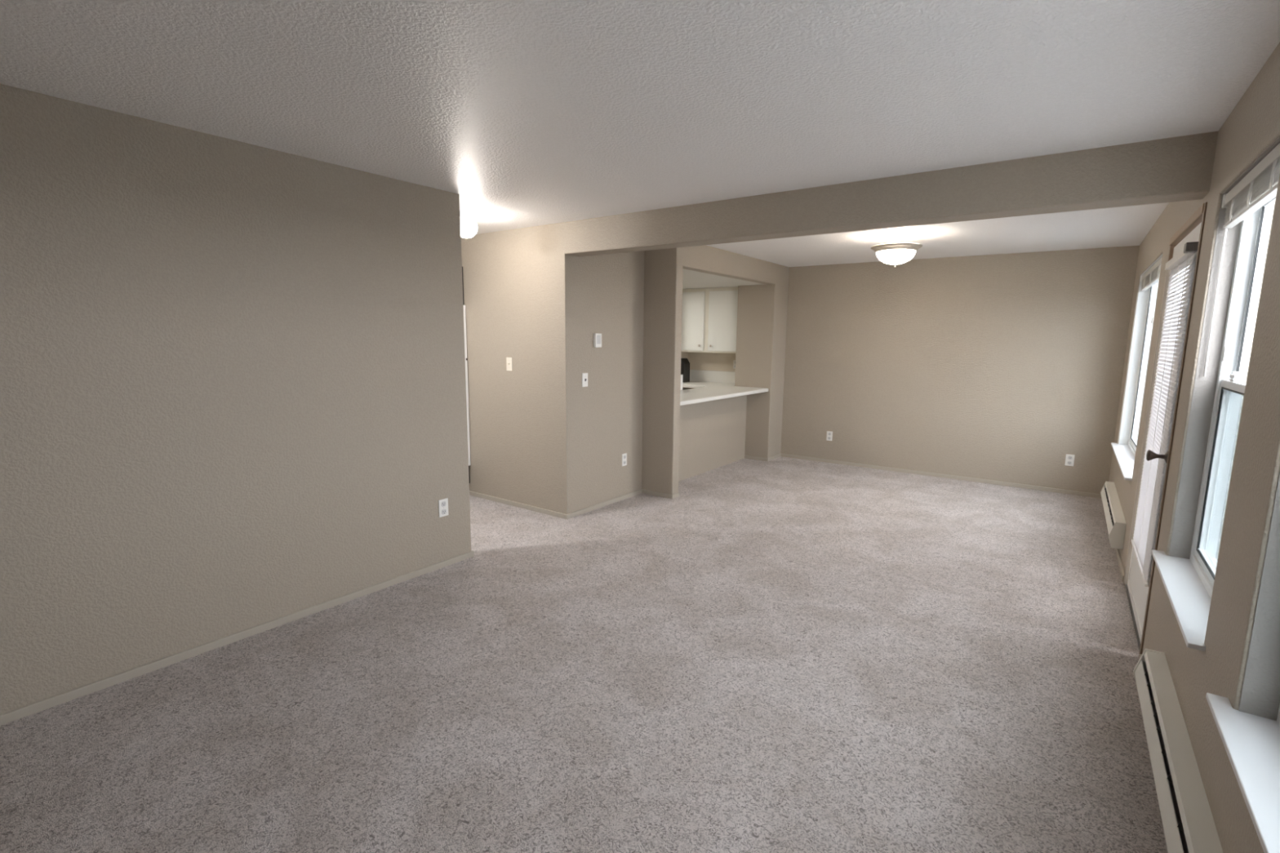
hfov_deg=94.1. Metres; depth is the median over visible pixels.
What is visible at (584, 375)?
light switch
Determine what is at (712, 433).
wall
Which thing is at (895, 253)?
ceiling light
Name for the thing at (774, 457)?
baseboard
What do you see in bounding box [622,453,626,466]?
wall outlet
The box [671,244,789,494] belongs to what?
wall
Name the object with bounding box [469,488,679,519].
baseboard
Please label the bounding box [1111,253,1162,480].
window
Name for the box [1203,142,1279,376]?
mini blind
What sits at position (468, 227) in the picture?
ceiling light
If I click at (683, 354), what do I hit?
wall
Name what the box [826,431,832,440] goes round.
wall outlet
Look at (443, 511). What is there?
receptacle
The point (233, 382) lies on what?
wall
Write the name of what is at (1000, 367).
wall
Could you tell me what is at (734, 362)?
wall outlet
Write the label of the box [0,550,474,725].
baseboard
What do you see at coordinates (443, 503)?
receptacle
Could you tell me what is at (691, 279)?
ceiling
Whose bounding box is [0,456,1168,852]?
floor
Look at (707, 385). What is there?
countertop
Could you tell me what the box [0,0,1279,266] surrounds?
ceiling
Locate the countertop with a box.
[680,369,768,405]
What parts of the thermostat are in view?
panel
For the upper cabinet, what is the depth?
7.92 m
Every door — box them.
[462,266,471,483]
[1123,201,1207,656]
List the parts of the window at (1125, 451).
sill, sash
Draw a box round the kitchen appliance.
[680,358,689,382]
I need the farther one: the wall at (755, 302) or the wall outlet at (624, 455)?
the wall at (755, 302)
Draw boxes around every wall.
[0,83,471,715]
[461,130,1218,514]
[565,250,644,513]
[641,248,675,494]
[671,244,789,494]
[678,395,746,481]
[680,351,688,388]
[688,245,1139,493]
[734,284,774,457]
[1108,42,1279,852]
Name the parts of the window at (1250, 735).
sill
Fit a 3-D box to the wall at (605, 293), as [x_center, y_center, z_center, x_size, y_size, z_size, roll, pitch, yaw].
[-0.318,-0.489,5.416,0.121,2.520,1.146,7,10,35]
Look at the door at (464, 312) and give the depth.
5.63 m
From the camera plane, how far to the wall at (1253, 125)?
1.75 m
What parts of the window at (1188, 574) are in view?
sill, sash, sash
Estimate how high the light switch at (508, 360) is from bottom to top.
0.118 m
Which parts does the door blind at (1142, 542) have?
rail, ladder cord, ladder cord, ladder cord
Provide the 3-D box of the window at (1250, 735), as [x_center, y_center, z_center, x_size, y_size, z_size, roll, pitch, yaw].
[1.260,0.041,0.955,0.197,1.536,1.167,7,10,35]
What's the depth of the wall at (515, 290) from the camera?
4.29 m
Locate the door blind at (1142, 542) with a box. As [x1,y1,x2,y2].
[1131,241,1198,586]
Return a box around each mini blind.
[1140,257,1161,323]
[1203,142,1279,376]
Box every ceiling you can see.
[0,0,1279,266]
[682,268,766,288]
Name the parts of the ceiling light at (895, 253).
lamp shade, stem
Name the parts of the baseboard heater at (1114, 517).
panel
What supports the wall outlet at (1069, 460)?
attached to the wall at (1000, 367)
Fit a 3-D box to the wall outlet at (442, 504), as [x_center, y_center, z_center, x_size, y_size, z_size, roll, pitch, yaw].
[-1.306,0.541,3.964,0.009,0.118,0.072,7,10,35]
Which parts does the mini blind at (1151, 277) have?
rail, pull cord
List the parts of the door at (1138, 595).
panel moulding, knob, head trim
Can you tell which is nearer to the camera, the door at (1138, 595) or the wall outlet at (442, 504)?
the door at (1138, 595)
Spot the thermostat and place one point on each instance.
(597, 336)
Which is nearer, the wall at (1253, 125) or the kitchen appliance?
the wall at (1253, 125)
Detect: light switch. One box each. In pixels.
[506,357,512,370]
[582,373,587,386]
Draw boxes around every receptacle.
[441,501,445,506]
[441,509,446,515]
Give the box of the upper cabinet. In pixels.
[681,286,737,353]
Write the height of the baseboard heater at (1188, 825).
0.190 m
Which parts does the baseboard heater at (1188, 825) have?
panel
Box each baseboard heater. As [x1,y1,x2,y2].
[1100,481,1126,549]
[1133,648,1223,852]
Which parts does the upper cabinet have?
door, door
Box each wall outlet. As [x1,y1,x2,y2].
[438,497,448,517]
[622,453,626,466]
[733,360,735,368]
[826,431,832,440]
[1064,453,1075,466]
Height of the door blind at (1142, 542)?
1.675 m
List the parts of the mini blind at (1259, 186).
ladder cord, ladder cord, ladder cord, rail, ladder cord, ladder cord, ladder cord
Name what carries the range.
on the floor
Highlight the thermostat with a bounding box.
[593,333,601,347]
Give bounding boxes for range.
[680,374,689,390]
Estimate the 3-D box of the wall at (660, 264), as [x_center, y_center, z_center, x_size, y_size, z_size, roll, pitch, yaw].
[-0.945,-0.666,6.556,3.185,2.520,0.117,7,10,35]
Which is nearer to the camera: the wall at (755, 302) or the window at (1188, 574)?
the window at (1188, 574)
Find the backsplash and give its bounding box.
[689,369,735,383]
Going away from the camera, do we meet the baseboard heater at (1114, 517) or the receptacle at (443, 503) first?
the receptacle at (443, 503)
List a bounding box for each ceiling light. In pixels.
[460,210,477,238]
[870,233,922,266]
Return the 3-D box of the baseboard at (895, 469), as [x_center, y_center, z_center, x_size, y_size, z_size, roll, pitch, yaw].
[3.252,0.549,6.912,3.423,0.060,0.021,7,10,35]
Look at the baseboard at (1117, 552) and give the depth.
4.10 m
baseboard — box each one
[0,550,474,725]
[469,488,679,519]
[744,453,781,461]
[781,453,1101,498]
[1115,548,1124,582]
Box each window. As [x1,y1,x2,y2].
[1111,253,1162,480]
[1151,136,1279,651]
[1205,471,1279,852]
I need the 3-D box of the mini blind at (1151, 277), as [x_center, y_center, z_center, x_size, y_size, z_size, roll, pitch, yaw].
[3.929,-1.006,4.586,0.059,0.451,1.710,7,10,35]

